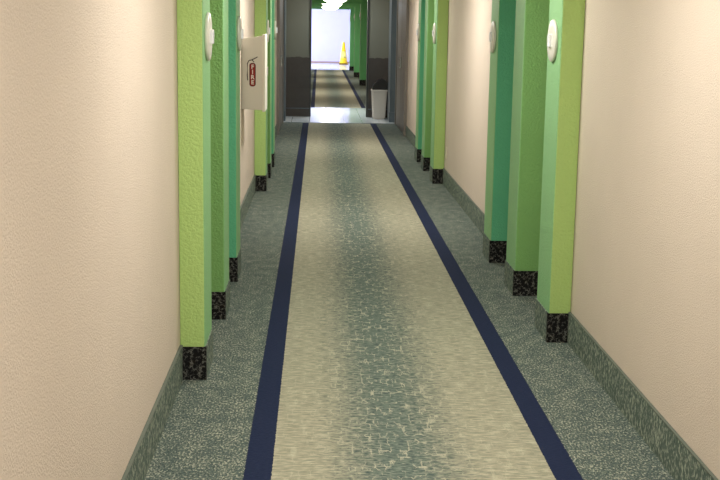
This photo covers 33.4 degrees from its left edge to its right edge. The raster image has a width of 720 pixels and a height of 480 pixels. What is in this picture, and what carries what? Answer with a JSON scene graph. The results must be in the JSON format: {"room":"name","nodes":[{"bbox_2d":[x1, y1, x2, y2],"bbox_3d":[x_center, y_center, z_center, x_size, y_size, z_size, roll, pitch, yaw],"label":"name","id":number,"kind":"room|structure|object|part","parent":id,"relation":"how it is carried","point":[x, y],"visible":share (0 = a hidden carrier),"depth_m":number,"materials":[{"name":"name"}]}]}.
{"room":"hotel corridor","nodes":[
{"label":"hotel corridor","id":0,"kind":"room"},
{"bbox_2d":[0,0,276,479],"bbox_3d":[-1.482,-3.326,20.801,0.300,2.420,48.600,1,10,-2],"label":"wall","id":1,"kind":"structure","parent":0,"point":[90,260],"depth_m":3.22,"materials":[{"name":"beige paint"}]},
{"bbox_2d":[121,345,182,479],"bbox_3d":[-0.673,1.286,1.377,0.014,0.165,8.304,1,10,-2],"label":"baseboard","id":2,"kind":"structure","parent":1,"relation":"attached to","point":[137,468],"depth_m":4.58,"materials":[{"name":"grey carpet"}]},
{"bbox_2d":[177,0,212,379],"bbox_3d":[-0.747,-0.584,5.443,0.117,2.420,0.355,1,10,-2],"label":"pilaster","id":3,"kind":"object","parent":1,"relation":"attached to","point":[194,123],"visible":0.92,"depth_m":5.35,"materials":[{"name":"green paint"}]},
{"bbox_2d":[205,12,213,60],"bbox_3d":[-0.672,-0.913,5.386,0.032,0.216,0.216,1,10,-2],"label":"wall plaque","id":4,"kind":"object","parent":3,"relation":"attached to","point":[209,32],"visible":1,"depth_m":5.33,"materials":[{"name":"white plastic"}]},
{"bbox_2d":[210,0,229,319],"bbox_3d":[-0.850,-0.785,6.567,0.247,2.420,0.355,1,10,-2],"label":"pilaster","id":5,"kind":"object","parent":1,"relation":"attached to","point":[219,65],"visible":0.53,"depth_m":6.49,"materials":[{"name":"green paint"}]},
{"bbox_2d":[228,0,240,281],"bbox_3d":[-0.883,-0.959,7.541,0.247,2.420,0.355,1,10,-2],"label":"pilaster","id":6,"kind":"object","parent":1,"relation":"attached to","point":[233,5],"visible":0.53,"depth_m":7.47,"materials":[{"name":"teal paint"}]},
{"bbox_2d":[237,16,243,50],"bbox_3d":[-0.744,-1.287,7.487,0.032,0.216,0.216,1,10,-2],"label":"wall plaque","id":7,"kind":"object","parent":6,"relation":"attached to","point":[240,31],"visible":1,"depth_m":7.42,"materials":[{"name":"white plastic"}]},
{"bbox_2d":[240,174,255,229],"bbox_3d":[-0.961,-0.220,9.817,0.014,0.165,3.868,1,10,-2],"label":"baseboard","id":8,"kind":"structure","parent":1,"relation":"attached to","point":[246,202],"depth_m":10.41,"materials":[{"name":"grey carpet"}]},
{"bbox_2d":[241,34,267,111],"bbox_3d":[-0.855,-1.364,9.759,0.204,0.614,0.364,1,10,-2],"label":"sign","id":9,"kind":"object","parent":1,"relation":"attached to","point":[254,69],"visible":0.99,"depth_m":9.60,"materials":[{"name":"beige metal"}]},
{"bbox_3d":[-0.775,-1.363,9.762,0.024,0.614,0.364,1,10,-2],"label":"door","id":10,"kind":"part","parent":9,"relation":"part of","materials":[{"name":"white metal"}]},
{"bbox_2d":[254,0,267,190],"bbox_3d":[-0.961,-1.700,11.700,0.117,2.420,0.355,1,10,-2],"label":"pilaster","id":11,"kind":"object","parent":1,"relation":"attached to","point":[261,6],"visible":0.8,"depth_m":11.65,"materials":[{"name":"green paint"}]},
{"bbox_2d":[267,20,269,41],"bbox_3d":[-0.886,-2.029,11.644,0.032,0.216,0.216,1,10,-2],"label":"wall plaque","id":12,"kind":"object","parent":11,"relation":"attached to","point":[268,28],"visible":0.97,"depth_m":11.57,"materials":[{"name":"white plastic"}]},
{"bbox_2d":[267,0,271,177],"bbox_3d":[-1.060,-1.881,12.711,0.247,2.420,0.355,1,10,-2],"label":"pilaster","id":13,"kind":"object","parent":1,"relation":"attached to","point":[269,161],"visible":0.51,"depth_m":12.66,"materials":[{"name":"green paint"}]},
{"bbox_2d":[271,0,274,166],"bbox_3d":[-1.094,-2.056,13.695,0.247,2.420,0.355,1,10,-2],"label":"pilaster","id":14,"kind":"object","parent":1,"relation":"attached to","point":[273,1],"visible":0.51,"depth_m":13.63,"materials":[{"name":"teal paint"}]},
{"bbox_2d":[274,21,277,39],"bbox_3d":[-0.954,-2.385,13.641,0.032,0.216,0.216,1,10,-2],"label":"wall plaque","id":15,"kind":"object","parent":14,"relation":"attached to","point":[275,27],"visible":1,"depth_m":13.56,"materials":[{"name":"white plastic"}]},
{"bbox_2d":[276,0,283,134],"bbox_3d":[-1.237,-2.841,18.726,0.050,2.200,2.230,1,10,-2],"label":"door","id":16,"kind":"structure","parent":1,"relation":"in","point":[280,3],"depth_m":18.48,"materials":[{"name":"silver metal"}]},
{"bbox_2d":[283,0,285,110],"bbox_3d":[-1.299,-3.280,20.557,0.050,2.420,0.650,1,10,-2],"label":"trim","id":17,"kind":"structure","parent":1,"relation":"attached to","point":[284,105],"depth_m":20.34,"materials":[{"name":"grey metal"}]},
{"bbox_2d":[283,111,285,120],"bbox_3d":[-1.301,-2.119,20.459,0.062,0.170,0.090,1,10,-2],"label":"trim","id":18,"kind":"structure","parent":1,"relation":"attached to","point":[284,112],"depth_m":20.42,"materials":[{"name":"grey metal"}]},
{"bbox_2d":[283,122,393,123],"bbox_3d":[-0.354,-1.964,20.138,1.935,0.006,0.040,1,10,-2],"label":"trim","id":19,"kind":"structure","parent":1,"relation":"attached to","point":[283,122],"depth_m":20.13,"materials":[{"name":"grey metal"}]},
{"bbox_2d":[311,9,349,61],"bbox_3d":[-1.810,-9.137,52.887,6.400,2.620,0.200,1,10,-2],"label":"wall","id":20,"kind":"structure","parent":0,"point":[330,28],"depth_m":52.81,"materials":[{"name":"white paint"}]},
{"bbox_2d":[311,61,348,62],"bbox_3d":[-1.827,-7.862,53.002,6.000,0.070,0.020,1,10,-2],"label":"baseboard","id":21,"kind":"structure","parent":20,"relation":"attached to","point":[311,61],"depth_m":53.01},
{"bbox_2d":[286,0,389,73],"bbox_3d":[-0.385,-3.415,21.402,1.935,2.420,0.140,1,10,-2],"label":"wall","id":22,"kind":"structure","parent":0,"point":[297,11],"depth_m":21.27,"materials":[{"name":"grey paint"}]},
{"bbox_2d":[286,108,308,115],"bbox_3d":[-1.122,-2.286,21.498,0.430,0.140,0.018,1,10,-2],"label":"baseboard","id":23,"kind":"structure","parent":22,"relation":"attached to","point":[289,111],"depth_m":21.49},
{"bbox_2d":[286,57,309,107],"bbox_3d":[-1.114,-2.813,21.407,0.430,0.910,0.012,1,10,-2],"label":"trim","id":24,"kind":"structure","parent":22,"relation":"attached to","point":[297,68],"depth_m":21.40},
{"bbox_2d":[309,0,369,116],"bbox_3d":[-0.374,-3.301,21.423,1.049,2.190,0.180,1,10,-2],"label":"trim","id":25,"kind":"structure","parent":22,"relation":"attached to","point":[368,1],"depth_m":21.36,"materials":[{"name":"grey metal"}]},
{"bbox_2d":[368,110,386,117],"bbox_3d":[0.329,-2.272,21.550,0.376,0.140,0.018,1,10,-2],"label":"baseboard","id":26,"kind":"structure","parent":22,"relation":"attached to","point":[369,111],"depth_m":21.54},
{"bbox_2d":[368,58,387,108],"bbox_3d":[0.337,-2.799,21.459,0.376,0.911,0.012,1,10,-2],"label":"trim","id":27,"kind":"structure","parent":22,"relation":"attached to","point":[378,67],"depth_m":21.42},
{"bbox_2d":[144,63,673,479],"bbox_3d":[-0.877,-2.815,25.182,6.400,0.100,57.000,1,10,-2],"label":"floor","id":28,"kind":"structure","parent":0,"point":[368,331],"depth_m":5.97,"materials":[{"name":"carpet"}]},
{"bbox_2d":[339,42,347,64],"bbox_3d":[-0.697,-7.953,51.103,0.380,0.950,0.380,1,10,-2],"label":"cone","id":29,"kind":"object","parent":28,"relation":"on","point":[343,58],"visible":1,"depth_m":51.00,"materials":[{"name":"yellow plastic"}]},
{"bbox_2d":[371,79,387,118],"bbox_3d":[0.340,-2.498,21.245,0.291,0.694,0.332,1,10,-2],"label":"trash bin","id":30,"kind":"object","parent":28,"relation":"on","point":[379,90],"visible":1,"depth_m":21.10,"materials":[{"name":"beige plastic"}]},
{"bbox_3d":[0.350,-2.747,21.201,0.279,0.189,0.310,1,10,-2],"label":"lid","id":31,"kind":"part","parent":30,"relation":"part of","materials":[{"name":"black plastic"}]},
{"bbox_2d":[366,0,719,479],"bbox_3d":[0.751,-3.304,20.881,0.300,2.420,48.600,1,10,-2],"label":"wall","id":32,"kind":"structure","parent":0,"point":[646,267],"depth_m":4.86,"materials":[{"name":"beige paint"}]},
{"bbox_2d":[349,7,354,70],"bbox_3d":[-0.287,-7.460,44.164,0.181,2.420,0.355,1,10,-2],"label":"pilaster","id":33,"kind":"object","parent":32,"relation":"attached to","point":[352,9],"visible":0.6,"depth_m":44.01,"materials":[{"name":"green paint"}]},
{"bbox_2d":[353,4,360,76],"bbox_3d":[-0.095,-6.460,38.556,0.181,2.420,0.355,1,10,-2],"label":"pilaster","id":34,"kind":"object","parent":32,"relation":"attached to","point":[357,6],"visible":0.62,"depth_m":38.41,"materials":[{"name":"green paint"}]},
{"bbox_2d":[359,0,366,85],"bbox_3d":[0.090,-5.495,33.145,0.181,2.420,0.355,1,10,-2],"label":"pilaster","id":35,"kind":"object","parent":32,"relation":"attached to","point":[363,9],"visible":0.88,"depth_m":32.99,"materials":[{"name":"green paint"}]},
{"bbox_2d":[388,112,394,121],"bbox_3d":[0.546,-2.101,20.525,0.112,0.170,0.090,1,10,-2],"label":"trim","id":36,"kind":"structure","parent":32,"relation":"attached to","point":[391,118],"depth_m":20.48,"materials":[{"name":"grey metal"}]},
{"bbox_2d":[387,0,396,118],"bbox_3d":[0.560,-3.261,20.623,0.100,2.420,0.650,1,10,-2],"label":"trim","id":37,"kind":"structure","parent":32,"relation":"attached to","point":[393,3],"depth_m":20.38,"materials":[{"name":"grey metal"}]},
{"bbox_2d":[394,0,408,135],"bbox_3d":[0.646,-2.822,18.794,0.050,2.200,2.230,1,10,-2],"label":"door","id":38,"kind":"structure","parent":32,"relation":"in","point":[402,29],"depth_m":18.62,"materials":[{"name":"silver metal"}]},
{"bbox_2d":[406,125,415,147],"bbox_3d":[0.737,-1.355,16.361,0.014,0.165,3.079,1,10,-2],"label":"baseboard","id":39,"kind":"structure","parent":32,"relation":"attached to","point":[410,135],"depth_m":16.93,"materials":[{"name":"grey carpet"}]},
{"bbox_2d":[415,0,424,161],"bbox_3d":[0.824,-2.163,14.473,0.248,2.420,0.355,1,10,-2],"label":"pilaster","id":40,"kind":"object","parent":32,"relation":"attached to","point":[421,16],"visible":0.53,"depth_m":14.39,"materials":[{"name":"teal paint"}]},
{"bbox_2d":[416,23,419,40],"bbox_3d":[0.695,-2.494,14.410,0.032,0.216,0.216,1,10,-2],"label":"wall plaque","id":41,"kind":"object","parent":40,"relation":"attached to","point":[418,26],"visible":1,"depth_m":14.34,"materials":[{"name":"white plastic"}]},
{"bbox_2d":[421,0,434,170],"bbox_3d":[0.855,-2.002,13.568,0.248,2.420,0.355,1,10,-2],"label":"pilaster","id":42,"kind":"object","parent":32,"relation":"attached to","point":[429,4],"visible":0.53,"depth_m":13.48,"materials":[{"name":"green paint"}]},
{"bbox_2d":[429,0,448,183],"bbox_3d":[0.827,-1.810,12.484,0.118,2.420,0.355,1,10,-2],"label":"pilaster","id":43,"kind":"object","parent":32,"relation":"attached to","point":[441,7],"visible":0.98,"depth_m":12.39,"materials":[{"name":"green paint"}]},
{"bbox_2d":[432,23,435,43],"bbox_3d":[0.763,-2.140,12.422,0.032,0.216,0.216,1,10,-2],"label":"wall plaque","id":44,"kind":"object","parent":43,"relation":"attached to","point":[434,24],"visible":1,"depth_m":12.36,"materials":[{"name":"white plastic"}]},
{"bbox_2d":[443,168,484,234],"bbox_3d":[0.934,-0.326,10.592,0.014,0.165,3.893,1,10,-2],"label":"baseboard","id":45,"kind":"structure","parent":32,"relation":"attached to","point":[466,203],"depth_m":10.64,"materials":[{"name":"grey carpet"}]},
{"bbox_2d":[482,0,515,262],"bbox_3d":[1.035,-1.063,8.304,0.248,2.420,0.355,1,10,-2],"label":"pilaster","id":46,"kind":"object","parent":32,"relation":"attached to","point":[494,249],"visible":0.61,"depth_m":8.22,"materials":[{"name":"teal paint"}]},
{"bbox_2d":[489,21,495,52],"bbox_3d":[0.905,-1.394,8.241,0.032,0.216,0.216,1,10,-2],"label":"wall plaque","id":47,"kind":"object","parent":46,"relation":"attached to","point":[492,34],"visible":1,"depth_m":8.20,"materials":[{"name":"white plastic"}]},
{"bbox_2d":[504,0,549,295],"bbox_3d":[1.070,-0.881,7.281,0.248,2.420,0.355,1,10,-2],"label":"pilaster","id":48,"kind":"object","parent":32,"relation":"attached to","point":[532,16],"visible":0.74,"depth_m":7.20,"materials":[{"name":"green paint"}]},
{"bbox_2d":[534,0,584,342],"bbox_3d":[1.042,-0.689,6.201,0.118,2.420,0.355,1,10,-2],"label":"pilaster","id":49,"kind":"object","parent":32,"relation":"attached to","point":[564,75],"visible":1,"depth_m":6.13,"materials":[{"name":"green paint"}]},
{"bbox_2d":[547,19,557,61],"bbox_3d":[0.977,-1.020,6.140,0.032,0.216,0.216,1,10,-2],"label":"wall plaque","id":50,"kind":"object","parent":49,"relation":"attached to","point":[552,37],"visible":1,"depth_m":6.09,"materials":[{"name":"white plastic"}]},
{"bbox_2d":[567,312,718,479],"bbox_3d":[1.235,1.243,1.793,0.014,0.165,9.009,1,10,-2],"label":"baseboard","id":51,"kind":"structure","parent":32,"relation":"attached to","point":[668,446],"depth_m":4.86,"materials":[{"name":"grey carpet"}]},
{"bbox_3d":[-0.345,-4.555,20.621,2.535,0.100,48.600,1,10,-2],"label":"ceiling","id":52,"kind":"structure","parent":0,"visible":0},
{"bbox_2d":[322,7,338,9],"bbox_3d":[-1.014,-7.998,41.023,0.714,0.285,0.714,1,10,-2],"label":"ceiling light","id":53,"kind":"object","parent":52,"relation":"attached to","point":[325,8],"visible":0.38,"depth_m":40.87,"materials":[{"name":"silver metal"}]},
{"bbox_2d":[312,7,349,9],"bbox_3d":[-1.174,-8.557,43.939,1.640,0.210,0.345,1,10,-2],"label":"ceiling beam","id":54,"kind":"structure","parent":52,"relation":"attached to","point":[340,8],"depth_m":43.79,"materials":[{"name":"green paint"}]},
{"bbox_2d":[323,4,341,7],"bbox_3d":[-0.826,-7.015,35.513,0.714,0.285,0.714,1,10,-2],"label":"ceiling light","id":55,"kind":"object","parent":52,"relation":"attached to","point":[325,5],"visible":0.43,"depth_m":35.34,"materials":[{"name":"silver metal"}]},
{"bbox_2d":[312,3,354,6],"bbox_3d":[-0.982,-7.556,38.330,1.640,0.210,0.345,1,10,-2],"label":"ceiling beam","id":56,"kind":"structure","parent":52,"relation":"attached to","point":[313,4],"depth_m":38.19,"materials":[{"name":"green paint"}]},
{"bbox_2d":[324,0,345,3],"bbox_3d":[-0.601,-5.839,28.921,0.714,0.285,0.714,1,10,-2],"label":"ceiling light","id":57,"kind":"object","parent":52,"relation":"attached to","point":[328,1],"visible":1,"depth_m":28.76,"materials":[{"name":"silver metal"}]},
{"bbox_2d":[312,0,360,3],"bbox_3d":[-0.797,-6.591,32.919,1.640,0.210,0.345,1,10,-2],"label":"ceiling beam","id":58,"kind":"structure","parent":52,"relation":"attached to","point":[313,1],"depth_m":32.78,"materials":[{"name":"paint"}]}
]}

